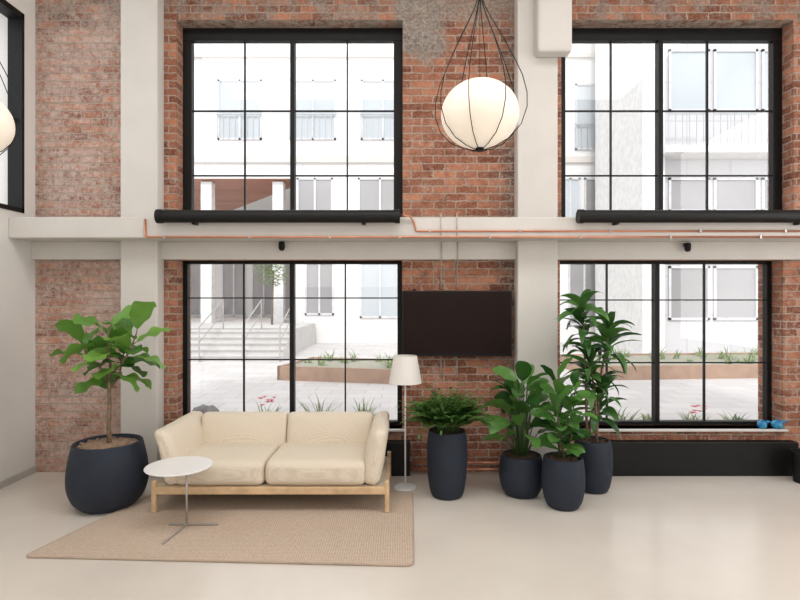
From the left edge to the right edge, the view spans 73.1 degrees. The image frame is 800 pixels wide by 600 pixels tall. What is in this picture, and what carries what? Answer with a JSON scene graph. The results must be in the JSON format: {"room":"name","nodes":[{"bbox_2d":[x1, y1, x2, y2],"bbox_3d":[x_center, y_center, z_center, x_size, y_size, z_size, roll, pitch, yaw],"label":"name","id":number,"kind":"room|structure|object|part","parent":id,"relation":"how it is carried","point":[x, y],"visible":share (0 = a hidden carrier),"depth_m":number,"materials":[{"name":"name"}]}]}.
{"room":"lobby","nodes":[
{"label":"lobby","id":0,"kind":"room"},
{"bbox_2d":[0,0,34,480],"bbox_3d":[-3.540,-1.050,0.910,0.300,5.300,8.220,0,0,0],"label":"wall","id":1,"kind":"structure","parent":0,"point":[17,268],"depth_m":4.86,"materials":[{"name":"paint"}]},
{"bbox_2d":[0,0,23,212],"bbox_3d":[-3.445,-1.675,4.030,0.130,1.790,1.660,0,0,0],"label":"window","id":2,"kind":"structure","parent":1,"relation":"in","point":[15,17],"depth_m":4.83,"materials":[{"name":"black metal"}]},
{"bbox_2d":[0,466,36,488],"bbox_3d":[-3.384,1.570,0.910,0.012,0.060,8.220,0,0,0],"label":"baseboard","id":3,"kind":"structure","parent":1,"relation":"attached to","point":[32,470],"depth_m":4.78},
{"bbox_2d":[121,0,163,476],"bbox_3d":[-2.357,-1.050,4.945,0.335,5.300,0.150,0,0,0],"label":"column","id":4,"kind":"structure","parent":0,"point":[142,21],"depth_m":4.87,"materials":[{"name":"paint"}]},
{"bbox_2d":[0,472,799,599],"bbox_3d":[1.005,1.700,0.935,9.390,0.200,8.870,0,0,0],"label":"floor","id":5,"kind":"structure","parent":0,"point":[646,537],"depth_m":3.42,"materials":[{"name":"concrete"}]},
{"bbox_2d":[49,301,169,513],"bbox_3d":[-2.260,0.803,4.229,0.785,1.594,0.731,0,0,-39],"label":"fig","id":6,"kind":"object","parent":5,"relation":"on","point":[104,474],"visible":1,"depth_m":4.09,"materials":[{"name":"plant"}]},
{"bbox_2d":[65,433,148,513],"bbox_3d":[-2.275,1.349,4.210,0.576,0.501,0.576,0,0,0],"label":"pot","id":7,"kind":"object","parent":6,"relation":"attached to","point":[104,475],"depth_m":4.00,"materials":[{"name":"black ceramic"}]},
{"bbox_2d":[26,491,413,566],"bbox_3d":[-1.110,1.593,3.879,2.440,0.013,1.293,0,0,0],"label":"rug","id":8,"kind":"object","parent":5,"relation":"on","point":[355,530],"visible":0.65,"depth_m":3.67,"materials":[{"name":"carpet"}]},
{"bbox_2d":[144,456,218,544],"bbox_3d":[-1.550,1.373,3.790,0.452,0.427,0.452,0,0,-42],"label":"side table","id":9,"kind":"object","parent":8,"relation":"on","point":[185,466],"visible":1,"depth_m":3.78,"materials":[{"name":"white metal"}]},
{"bbox_2d":[151,411,390,512],"bbox_3d":[-0.969,1.283,4.427,1.781,0.635,0.823,0,0,0],"label":"sofa","id":10,"kind":"object","parent":5,"relation":"on","point":[263,452],"visible":0.94,"depth_m":4.15,"materials":[{"name":"beige fabric"}]},
{"bbox_3d":[-1.837,1.468,4.040,0.035,0.237,0.040,0,0,0],"label":"leg","id":11,"kind":"part","parent":10,"relation":"part of","materials":[{"name":"brown wood"}]},
{"bbox_3d":[-1.752,1.187,4.420,0.216,0.425,0.776,0,0,0],"label":"armrest","id":12,"kind":"part","parent":10,"relation":"part of","materials":[{"name":"beige fabric"}]},
{"bbox_2d":[175,443,278,484],"bbox_3d":[-1.359,1.302,4.330,0.682,0.210,0.626,0,0,0],"label":"seat cushion","id":13,"kind":"object","parent":10,"relation":"on","point":[233,463],"depth_m":4.06,"materials":[{"name":"beige fabric"}]},
{"bbox_2d":[202,411,288,446],"bbox_3d":[-1.341,1.170,4.669,0.741,0.408,0.235,0,0,0],"label":"cushion","id":14,"kind":"object","parent":10,"relation":"on","point":[225,427],"depth_m":4.59,"materials":[{"name":"beige fabric"}]},
{"bbox_3d":[-0.967,1.425,4.045,1.746,0.055,0.040,0,0,0],"label":"rail","id":15,"kind":"part","parent":10,"relation":"part of","materials":[{"name":"brown wood"}]},
{"bbox_2d":[265,443,365,484],"bbox_3d":[-0.636,1.302,4.329,0.764,0.210,0.626,0,0,0],"label":"seat cushion","id":16,"kind":"object","parent":10,"relation":"on","point":[286,463],"depth_m":4.04,"materials":[{"name":"beige fabric"}]},
{"bbox_2d":[287,411,372,442],"bbox_3d":[-0.603,1.169,4.670,0.739,0.408,0.236,0,0,0],"label":"cushion","id":17,"kind":"object","parent":10,"relation":"on","point":[319,426],"depth_m":4.59,"materials":[{"name":"beige fabric"}]},
{"bbox_3d":[-0.185,1.186,4.420,0.196,0.428,0.776,0,0,0],"label":"armrest","id":18,"kind":"part","parent":10,"relation":"part of","materials":[{"name":"beige fabric"}]},
{"bbox_3d":[-0.097,1.468,4.040,0.035,0.237,0.040,0,0,0],"label":"leg","id":19,"kind":"part","parent":10,"relation":"part of","materials":[{"name":"brown wood"}]},
{"bbox_3d":[-0.099,1.425,4.430,0.030,0.055,0.730,0,0,0],"label":"rail","id":20,"kind":"part","parent":10,"relation":"part of","materials":[{"name":"brown wood"}]},
{"bbox_3d":[-0.097,1.475,4.815,0.035,0.250,0.040,0,0,0],"label":"leg","id":21,"kind":"part","parent":10,"relation":"part of","materials":[{"name":"brown wood"}]},
{"bbox_2d":[385,440,409,475],"bbox_3d":[-0.955,1.444,4.945,2.090,0.312,0.090,0,0,0],"label":"radiator","id":22,"kind":"object","parent":5,"relation":"on","point":[396,447],"visible":0.09,"depth_m":4.90,"materials":[{"name":"black metal"}]},
{"bbox_2d":[410,468,498,470],"bbox_3d":[0.570,1.550,4.950,0.950,0.028,0.028,0,0,0],"label":"copper pipe","id":23,"kind":"object","parent":22,"relation":"attached to","point":[411,469],"visible":0.4,"depth_m":4.94,"materials":[{"name":"metal"}]},
{"bbox_2d":[410,461,499,463],"bbox_3d":[0.570,1.490,4.950,0.950,0.028,0.028,0,0,0],"label":"copper pipe","id":24,"kind":"object","parent":22,"relation":"attached to","point":[411,462],"visible":0.4,"depth_m":4.94,"materials":[{"name":"metal"}]},
{"bbox_2d":[389,355,421,490],"bbox_3d":[0.045,1.038,4.600,0.280,1.125,0.280,0,0,0],"label":"floor lamp","id":25,"kind":"object","parent":5,"relation":"on","point":[405,370],"visible":1,"depth_m":4.52,"materials":[{"name":"fabric"},{"name":"white painted metal"}]},
{"bbox_3d":[0.045,0.590,4.600,0.280,0.230,0.280,0,0,0],"label":"lamp shade","id":26,"kind":"part","parent":25,"relation":"part of","materials":[{"name":"fabric"}]},
{"bbox_2d":[396,383,505,500],"bbox_3d":[0.376,1.138,4.451,0.860,0.923,0.927,0,0,-6],"label":"potted fern","id":27,"kind":"object","parent":5,"relation":"on","point":[447,444],"visible":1,"depth_m":4.30,"materials":[{"name":"green plant"}]},
{"bbox_2d":[427,426,466,500],"bbox_3d":[0.385,1.332,4.420,0.332,0.536,0.332,0,0,0],"label":"pot","id":28,"kind":"object","parent":27,"relation":"attached to","point":[447,451],"depth_m":4.29,"materials":[{"name":"black ceramic"}]},
{"bbox_2d":[480,361,560,498],"bbox_3d":[1.001,1.040,4.442,0.664,1.120,0.643,0,0,-26],"label":"plant","id":29,"kind":"object","parent":5,"relation":"on","point":[520,467],"visible":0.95,"depth_m":4.37,"materials":[{"name":"green plant"}]},
{"bbox_3d":[1.000,1.435,4.450,0.362,0.331,0.362,0,0,0],"label":"pot","id":30,"kind":"part","parent":29,"relation":"part of","materials":[{"name":"black ceramic"}]},
{"bbox_2d":[530,357,597,511],"bbox_3d":[1.263,1.016,4.193,0.496,1.168,0.412,0,0,-34],"label":"rubber plant","id":31,"kind":"object","parent":5,"relation":"on","point":[562,473],"visible":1,"depth_m":4.13,"materials":[{"name":"green plant"}]},
{"bbox_3d":[1.266,1.407,4.190,0.327,0.386,0.327,0,0,0],"label":"pot","id":32,"kind":"part","parent":31,"relation":"part of","materials":[{"name":"black ceramic"}]},
{"bbox_2d":[553,289,640,494],"bbox_3d":[1.671,0.751,4.558,0.715,1.698,0.592,0,0,0],"label":"dracaena","id":33,"kind":"object","parent":5,"relation":"on","point":[598,455],"visible":0.79,"depth_m":4.50,"materials":[{"name":"plant"}]},
{"bbox_2d":[574,435,612,494],"bbox_3d":[1.625,1.387,4.550,0.316,0.426,0.316,0,0,0],"label":"pot","id":34,"kind":"object","parent":33,"relation":"attached to","point":[598,455],"depth_m":4.42,"materials":[{"name":"black ceramic"}]},
{"bbox_2d":[610,440,798,475],"bbox_3d":[2.740,1.444,4.945,1.760,0.312,0.090,0,0,0],"label":"radiator","id":35,"kind":"object","parent":5,"relation":"on","point":[630,457],"visible":0.92,"depth_m":4.90,"materials":[{"name":"black metal"}]},
{"bbox_2d":[611,440,792,441],"bbox_3d":[2.734,1.290,4.945,1.688,0.004,0.060,0,0,0],"label":"grille","id":36,"kind":"object","parent":35,"relation":"attached to","point":[611,440],"depth_m":4.93,"materials":[{"name":"black metal"}]},
{"bbox_2d":[790,448,799,483],"bbox_3d":[3.560,1.465,4.740,0.224,0.270,0.224,0,0,0],"label":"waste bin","id":37,"kind":"object","parent":5,"relation":"on","point":[795,452],"visible":1,"depth_m":4.73,"materials":[{"name":"black plastic"}]},
{"bbox_2d":[9,217,799,241],"bbox_3d":[1.005,-0.627,4.845,8.790,0.182,0.349,0,0,0],"label":"beam","id":38,"kind":"structure","parent":0,"point":[33,229],"depth_m":4.67,"materials":[{"name":"paint"}]},
{"bbox_2d":[154,209,399,224],"bbox_3d":[-1.035,-0.709,4.606,2.070,0.128,0.128,0,0,0],"label":"heater","id":39,"kind":"object","parent":38,"relation":"attached to","point":[194,217],"visible":1,"depth_m":4.55,"materials":[{"name":"black metal"}]},
{"bbox_2d":[440,213,441,235],"bbox_3d":[0.354,-0.646,4.664,0.008,0.211,0.008,0,0,22],"label":"cable","id":40,"kind":"object","parent":38,"relation":"attached to","point":[440,213],"visible":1,"depth_m":4.66,"materials":[{"name":"beige plastic"}]},
{"bbox_2d":[456,213,457,235],"bbox_3d":[0.492,-0.646,4.664,0.008,0.211,0.008,0,0,22],"label":"cable","id":41,"kind":"object","parent":38,"relation":"attached to","point":[456,213],"visible":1,"depth_m":4.66,"materials":[{"name":"grey metal"}]},
{"bbox_2d":[144,219,799,238],"bbox_3d":[0.845,-0.614,4.659,6.111,0.169,0.024,0,0,0],"label":"copper pipe","id":42,"kind":"object","parent":38,"relation":"attached to","point":[163,236],"visible":1,"depth_m":4.65,"materials":[{"name":"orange metal"}]},
{"bbox_2d":[401,214,799,232],"bbox_3d":[1.954,-0.659,4.641,3.893,0.150,0.059,0,0,0],"label":"copper pipe","id":43,"kind":"object","parent":38,"relation":"attached to","point":[411,218],"visible":1,"depth_m":4.65,"materials":[{"name":"orange metal"}]},
{"bbox_2d":[576,209,799,224],"bbox_3d":[2.633,-0.709,4.606,2.234,0.128,0.128,0,0,0],"label":"heater","id":44,"kind":"object","parent":38,"relation":"attached to","point":[615,217],"visible":1,"depth_m":4.55,"materials":[{"name":"black metal"}]},
{"bbox_2d":[31,242,799,259],"bbox_3d":[1.005,-0.454,4.990,8.790,0.164,0.060,0,0,0],"label":"beam","id":45,"kind":"structure","parent":0,"point":[39,250],"depth_m":4.96,"materials":[{"name":"paint"}]},
{"bbox_2d":[279,241,284,250],"bbox_3d":[-1.075,-0.489,4.918,0.056,0.085,0.084,0,0,0],"label":"security camera","id":46,"kind":"object","parent":45,"relation":"attached to","point":[281,244],"visible":1,"depth_m":4.89,"materials":[{"name":"black plastic"}]},
{"bbox_2d":[683,243,690,251],"bbox_3d":[2.615,-0.480,4.918,0.056,0.085,0.084,0,0,0],"label":"security camera","id":47,"kind":"object","parent":45,"relation":"attached to","point":[687,246],"visible":1,"depth_m":4.89,"materials":[{"name":"black plastic"}]},
{"bbox_2d":[35,0,799,471],"bbox_3d":[1.005,-1.050,5.195,9.390,5.300,0.350,0,0,0],"label":"wall","id":48,"kind":"structure","parent":0,"point":[78,42],"depth_m":5.02,"materials":[{"name":"brick"}]},
{"bbox_2d":[183,28,402,216],"bbox_3d":[-1.028,-1.663,5.200,2.105,1.885,0.080,0,0,0],"label":"window","id":49,"kind":"structure","parent":48,"relation":"in","point":[191,36],"depth_m":5.17,"materials":[{"name":"black metal"}]},
{"bbox_2d":[183,261,403,431],"bbox_3d":[-1.030,0.421,5.112,2.160,1.592,0.255,0,0,0],"label":"window","id":50,"kind":"structure","parent":48,"relation":"in","point":[186,264],"depth_m":5.17,"materials":[{"name":"black metal"}]},
{"bbox_3d":[-1.030,1.207,5.077,2.160,0.020,0.185,0,0,0],"label":"sill","id":51,"kind":"part","parent":50,"relation":"part of","materials":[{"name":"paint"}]},
{"bbox_2d":[440,356,441,377],"bbox_3d":[0.381,0.620,5.015,0.010,0.200,0.010,0,0,22],"label":"cable conduit","id":52,"kind":"object","parent":48,"relation":"attached to","point":[440,356],"visible":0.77,"depth_m":5.01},
{"bbox_2d":[440,242,441,288],"bbox_3d":[0.381,-0.316,4.984,0.011,0.428,0.073,0,0,0],"label":"cable conduit","id":53,"kind":"object","parent":48,"relation":"attached to","point":[441,242],"visible":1,"depth_m":5.01,"materials":[{"name":"grey metal"}]},
{"bbox_2d":[402,289,511,355],"bbox_3d":[0.519,0.207,4.969,1.002,0.615,0.092,0,0,0],"label":"television","id":54,"kind":"object","parent":48,"relation":"attached to","point":[434,323],"visible":0.88,"depth_m":4.92,"materials":[{"name":"black plastic"}]},
{"bbox_2d":[456,356,457,377],"bbox_3d":[0.529,0.620,5.015,0.010,0.200,0.010,0,0,22],"label":"cable conduit","id":55,"kind":"object","parent":48,"relation":"attached to","point":[456,356],"visible":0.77,"depth_m":5.01,"materials":[{"name":"grey metal"}]},
{"bbox_2d":[456,242,457,288],"bbox_3d":[0.529,-0.316,4.984,0.011,0.428,0.073,0,0,0],"label":"cable conduit","id":56,"kind":"object","parent":48,"relation":"attached to","point":[457,242],"visible":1,"depth_m":5.01,"materials":[{"name":"grey metal"}]},
{"bbox_2d":[561,28,781,216],"bbox_3d":[2.580,-1.663,5.200,2.160,1.885,0.080,0,0,0],"label":"window","id":57,"kind":"structure","parent":48,"relation":"in","point":[657,36],"depth_m":5.17,"materials":[{"name":"black metal"}]},
{"bbox_2d":[560,261,788,431],"bbox_3d":[2.538,0.421,5.112,2.103,1.592,0.255,0,0,0],"label":"window","id":58,"kind":"structure","parent":48,"relation":"in","point":[655,299],"depth_m":5.17,"materials":[{"name":"black metal"}]},
{"bbox_3d":[2.538,1.207,5.077,2.103,0.020,0.185,0,0,0],"label":"sill","id":59,"kind":"part","parent":58,"relation":"part of","materials":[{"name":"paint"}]},
{"bbox_2d":[757,420,771,428],"bbox_3d":[3.391,1.155,5.030,0.122,0.083,0.084,0,0,0],"label":"ornament","id":60,"kind":"object","parent":58,"relation":"on","point":[761,424],"visible":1,"depth_m":5.00,"materials":[{"name":"blue glass"}]},
{"bbox_2d":[771,420,788,428],"bbox_3d":[3.534,1.155,5.030,0.144,0.083,0.099,0,0,0],"label":"ornament","id":61,"kind":"object","parent":58,"relation":"on","point":[776,424],"visible":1,"depth_m":5.00,"materials":[{"name":"blue glass"}]},
{"bbox_2d":[514,0,557,460],"bbox_3d":[1.242,-1.050,4.945,0.365,5.300,0.150,0,0,0],"label":"column","id":62,"kind":"structure","parent":0,"point":[536,138],"depth_m":4.87,"materials":[{"name":"paint"}]},
{"bbox_3d":[1.005,-3.800,0.935,9.390,0.200,8.870,0,0,0],"label":"ceiling","id":63,"kind":"structure","parent":0,"visible":0},
{"bbox_2d":[0,62,20,154],"bbox_3d":[-2.560,-2.268,3.200,0.519,2.863,0.519,0,0,0],"label":"pendant lamp","id":64,"kind":"object","parent":63,"relation":"hanging from","point":[7,124],"visible":1,"depth_m":3.25,"materials":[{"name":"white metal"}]},
{"bbox_3d":[-2.560,-1.055,3.200,0.458,0.400,0.458,0,0,0],"label":"globe","id":65,"kind":"part","parent":64,"relation":"part of","materials":[{"name":"white glass"}]},
{"bbox_2d":[435,0,527,151],"bbox_3d":[0.473,-2.291,3.200,0.519,2.818,0.519,0,0,0],"label":"pendant lamp","id":66,"kind":"object","parent":63,"relation":"hanging from","point":[478,114],"visible":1,"depth_m":3.05,"materials":[{"name":"white glass"}]},
{"bbox_3d":[0.473,-1.100,3.200,0.458,0.400,0.458,0,0,0],"label":"globe","id":67,"kind":"part","parent":66,"relation":"part of","materials":[{"name":"white glass"}]},
{"bbox_2d":[534,0,571,56],"bbox_3d":[1.360,-2.980,4.800,0.310,1.600,0.140,0,0,0],"label":"bracket","id":68,"kind":"object","parent":63,"relation":"attached to","point":[552,18],"visible":1,"depth_m":4.73,"materials":[{"name":"paint"}]},
{"label":"outside","id":69,"kind":"structure","parent":0,"visible":0},
{"bbox_2d":[191,343,757,419],"bbox_3d":[0.000,1.650,32.688,60.000,0.100,54.625,0,0,0],"label":"ground","id":70,"kind":"structure","parent":69,"point":[218,384],"depth_m":9.44,"materials":[{"name":"grey concrete"}]},
{"bbox_2d":[191,323,314,361],"bbox_3d":[-10.550,1.225,16.892,14.900,0.750,5.815,0,0,0],"label":"stairs","id":71,"kind":"structure","parent":70,"relation":"on","point":[218,343],"depth_m":15.08,"materials":[{"name":"concrete"}]},
{"bbox_2d":[198,299,223,361],"bbox_3d":[-5.173,0.791,14.850,0.040,1.619,1.940,0,0,0],"label":"handrail","id":72,"kind":"object","parent":71,"relation":"on","point":[199,340],"visible":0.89,"depth_m":14.35,"materials":[{"name":"grey metal"}]},
{"bbox_2d":[242,299,261,361],"bbox_3d":[-4.053,0.791,14.850,0.040,1.619,1.940,0,0,0],"label":"handrail","id":73,"kind":"object","parent":71,"relation":"on","point":[261,299],"visible":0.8,"depth_m":14.79,"materials":[{"name":"grey metal"}]},
{"bbox_2d":[252,264,289,324],"bbox_3d":[-4.382,-0.390,18.465,1.383,2.462,1.326,0,0,0],"label":"tree","id":74,"kind":"object","parent":71,"relation":"on","point":[269,272],"visible":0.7,"depth_m":18.47,"materials":[{"name":"green plant"}]},
{"bbox_2d":[279,307,289,361],"bbox_3d":[-3.093,0.791,14.850,0.040,1.619,1.940,0,0,0],"label":"handrail","id":75,"kind":"object","parent":71,"relation":"on","point":[280,338],"visible":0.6,"depth_m":13.89,"materials":[{"name":"grey metal"}]},
{"bbox_2d":[277,349,395,383],"bbox_3d":[-0.547,1.316,11.277,3.500,0.569,1.800,0,0,13],"label":"raised planter","id":76,"kind":"object","parent":70,"relation":"on","point":[357,371],"visible":0.53,"depth_m":10.66,"materials":[{"name":"brown wood"}]},
{"bbox_2d":[191,44,594,342],"bbox_3d":[-4.667,-6.400,24.881,26.667,16.000,10.239,0,0,0],"label":"building","id":77,"kind":"structure","parent":70,"relation":"on","point":[321,69],"depth_m":20.00,"materials":[{"name":"stone"}]},
{"bbox_3d":[-9.950,-0.850,26.989,1.160,3.160,0.019,0,0,0],"label":"pane","id":78,"kind":"part","parent":77,"relation":"part of","materials":[{"name":"glass"}]},
{"bbox_3d":[-8.300,-0.850,26.989,1.060,3.160,0.019,0,0,0],"label":"pane","id":79,"kind":"part","parent":77,"relation":"part of","materials":[{"name":"grey glass"}]},
{"bbox_3d":[-5.926,-6.401,19.880,1.730,0.950,0.040,0,0,0],"label":"balcony rail","id":80,"kind":"part","parent":77,"relation":"part of","materials":[{"name":"white metal"}]},
{"bbox_3d":[-5.926,-7.037,19.989,1.490,2.082,0.019,0,0,0],"label":"pane","id":81,"kind":"part","parent":77,"relation":"part of","materials":[{"name":"clear glass"}]},
{"bbox_3d":[-6.800,-0.850,26.989,1.060,3.160,0.019,0,0,0],"label":"pane","id":82,"kind":"part","parent":77,"relation":"part of","materials":[{"name":"glass"}]},
{"bbox_3d":[-5.475,-0.850,26.989,0.810,3.160,0.019,0,0,0],"label":"pane","id":83,"kind":"part","parent":77,"relation":"part of","materials":[{"name":"grey glass"}]},
{"bbox_3d":[-3.222,-6.401,19.880,1.804,0.950,0.040,0,0,0],"label":"balcony rail","id":84,"kind":"part","parent":77,"relation":"part of","materials":[{"name":"white metal"}]},
{"bbox_3d":[-3.148,-3.518,19.989,1.193,1.860,0.019,0,0,0],"label":"pane","id":85,"kind":"part","parent":77,"relation":"part of","materials":[{"name":"glass"}]},
{"bbox_3d":[-3.222,-7.037,19.989,1.564,2.082,0.019,0,0,0],"label":"pane","id":86,"kind":"part","parent":77,"relation":"part of","materials":[{"name":"glass"}]},
{"bbox_3d":[-2.982,-0.426,19.989,0.934,1.823,0.019,0,0,0],"label":"pane","id":87,"kind":"part","parent":77,"relation":"part of","materials":[{"name":"glass"}]},
{"bbox_3d":[-0.630,-6.401,19.880,1.730,0.950,0.040,0,0,0],"label":"balcony rail","id":88,"kind":"part","parent":77,"relation":"part of","materials":[{"name":"white metal"}]},
{"bbox_3d":[-0.741,-3.518,19.989,1.490,1.860,0.019,0,0,0],"label":"pane","id":89,"kind":"part","parent":77,"relation":"part of","materials":[{"name":"grey glass"}]},
{"bbox_3d":[-0.630,-7.037,19.989,1.490,2.082,0.019,0,0,0],"label":"pane","id":90,"kind":"part","parent":77,"relation":"part of","materials":[{"name":"clear glass"}]},
{"bbox_3d":[-0.741,-0.370,19.989,1.342,1.934,0.019,0,0,0],"label":"pane","id":91,"kind":"part","parent":77,"relation":"part of","materials":[{"name":"glass"}]},
{"bbox_3d":[6.296,-3.463,19.989,0.601,1.971,0.019,0,0,0],"label":"pane","id":92,"kind":"part","parent":77,"relation":"part of","materials":[{"name":"glass"}]},
{"bbox_3d":[6.815,-0.241,19.989,1.045,2.193,0.019,0,0,0],"label":"pane","id":93,"kind":"part","parent":77,"relation":"part of","materials":[{"name":"glass"}]},
{"bbox_3d":[7.333,-6.031,19.880,1.804,0.950,0.040,0,0,0],"label":"balcony rail","id":94,"kind":"part","parent":77,"relation":"part of","materials":[{"name":"white metal"}]},
{"bbox_3d":[7.333,-6.778,19.989,1.564,2.304,0.019,0,0,0],"label":"pane","id":95,"kind":"part","parent":77,"relation":"part of","materials":[{"name":"glass"}]},
{"bbox_3d":[7.519,-3.463,19.989,1.267,1.971,0.019,0,0,0],"label":"pane","id":96,"kind":"part","parent":77,"relation":"part of","materials":[{"name":"grey glass"}]},
{"bbox_2d":[593,345,650,379],"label":"raised planter","id":97,"kind":"object","parent":70,"relation":"on","point":[643,370],"depth_m":10.85,"materials":[{"name":"concrete"}]},
{"bbox_2d":[595,44,767,352],"bbox_3d":[14.526,-6.400,17.400,14.948,16.000,4.200,0,0,0],"label":"building","id":98,"kind":"structure","parent":70,"relation":"on","point":[737,73],"depth_m":16.00,"materials":[{"name":"beige stone"}]},
{"bbox_3d":[8.548,-3.111,15.989,1.075,0.867,0.019,0,0,0],"label":"pane","id":99,"kind":"part","parent":98,"relation":"part of","materials":[{"name":"grey glass"}]},
{"bbox_3d":[8.548,-6.489,15.989,1.075,1.697,0.019,0,0,0],"label":"pane","id":100,"kind":"part","parent":98,"relation":"part of","materials":[{"name":"glass"}]},
{"bbox_3d":[8.223,-4.877,15.400,1.139,0.971,0.040,0,0,0],"label":"balcony rail","id":101,"kind":"part","parent":98,"relation":"part of","materials":[{"name":"white metal"}]},
{"bbox_3d":[8.548,-0.207,15.989,1.075,1.460,0.019,0,0,0],"label":"pane","id":102,"kind":"part","parent":98,"relation":"part of","materials":[{"name":"grey glass"}]},
{"bbox_3d":[9.549,-4.877,15.400,1.225,0.971,0.040,0,0,0],"label":"balcony rail","id":103,"kind":"part","parent":98,"relation":"part of","materials":[{"name":"white metal"}]},
{"bbox_3d":[9.926,-0.207,15.989,1.164,1.460,0.019,0,0,0],"label":"pane","id":104,"kind":"part","parent":98,"relation":"part of","materials":[{"name":"white glass"}]},
{"bbox_3d":[9.926,-3.111,15.989,1.164,0.867,0.019,0,0,0],"label":"pane","id":105,"kind":"part","parent":98,"relation":"part of","materials":[{"name":"grey glass"}]},
{"bbox_3d":[9.926,-6.489,15.989,1.164,1.697,0.019,0,0,0],"label":"pane","id":106,"kind":"part","parent":98,"relation":"part of","materials":[{"name":"clear glass"}]},
{"bbox_3d":[10.846,-4.877,15.400,1.082,0.971,0.040,0,0,0],"label":"balcony rail","id":107,"kind":"part","parent":98,"relation":"part of","materials":[{"name":"white metal"}]},
{"bbox_3d":[11.274,-3.111,15.989,1.016,0.867,0.019,0,0,0],"label":"pane","id":108,"kind":"part","parent":98,"relation":"part of","materials":[{"name":"glass"}]},
{"bbox_3d":[11.274,-6.489,15.989,1.016,1.697,0.019,0,0,0],"label":"pane","id":109,"kind":"part","parent":98,"relation":"part of","materials":[{"name":"clear glass"}]},
{"bbox_2d":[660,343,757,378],"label":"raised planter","id":110,"kind":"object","parent":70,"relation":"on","point":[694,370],"depth_m":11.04,"materials":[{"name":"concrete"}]},
{"bbox_3d":[1.000,1.575,6.450,7.200,0.050,1.100,0,0,0],"label":"planting bed","id":111,"kind":"object","parent":70,"relation":"on","visible":0},
{"bbox_2d":[192,404,219,413],"bbox_3d":[-2.348,1.420,6.500,0.344,0.320,0.297,0,0,0],"label":"boulder","id":112,"kind":"object","parent":111,"relation":"on","point":[203,408],"visible":0.31,"depth_m":6.44,"materials":[{"name":"grey stone"}]},
{"bbox_2d":[256,396,288,412],"bbox_3d":[-1.579,1.345,6.424,0.685,0.410,0.605,0,0,0],"label":"flowering shrub","id":113,"kind":"object","parent":111,"relation":"on","point":[272,400],"visible":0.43,"depth_m":6.46,"materials":[{"name":"pink plant"}]},
{"bbox_2d":[297,390,339,411],"bbox_3d":[-0.893,1.293,6.071,1.033,0.513,0.870,0,0,0],"label":"grass tuft","id":114,"kind":"object","parent":111,"relation":"on","point":[319,404],"visible":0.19,"depth_m":6.20,"materials":[{"name":"green plant"}]},
{"bbox_2d":[353,399,376,415],"bbox_3d":[-0.413,1.386,6.792,0.537,0.329,0.679,0,0,0],"label":"grass tuft","id":115,"kind":"object","parent":111,"relation":"on","point":[364,405],"visible":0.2,"depth_m":6.87,"materials":[{"name":"green plant"}]},
{"bbox_2d":[608,407,647,419],"bbox_3d":[2.617,1.390,6.295,0.589,0.321,0.541,0,0,37],"label":"grass tuft","id":116,"kind":"object","parent":111,"relation":"on","point":[623,414],"visible":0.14,"depth_m":6.30,"materials":[{"name":"green plant"}]},
{"bbox_2d":[628,412,660,419],"bbox_3d":[3.046,1.462,6.587,0.363,0.176,0.362,0,0,-17],"label":"grass tuft","id":117,"kind":"object","parent":111,"relation":"on","point":[648,415],"visible":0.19,"depth_m":6.61,"materials":[{"name":"green plant"}]},
{"bbox_2d":[672,405,711,419],"bbox_3d":[3.434,1.389,6.308,0.512,0.321,0.487,0,0,-24],"label":"flowering shrub","id":118,"kind":"object","parent":111,"relation":"on","point":[685,417],"visible":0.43,"depth_m":6.32,"materials":[{"name":"pink plant"}]},
{"bbox_2d":[714,410,748,419],"bbox_3d":[4.019,1.440,6.509,0.466,0.220,0.397,0,0,14],"label":"grass tuft","id":119,"kind":"object","parent":111,"relation":"on","point":[734,417],"visible":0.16,"depth_m":6.56,"materials":[{"name":"green plant"}]}
]}

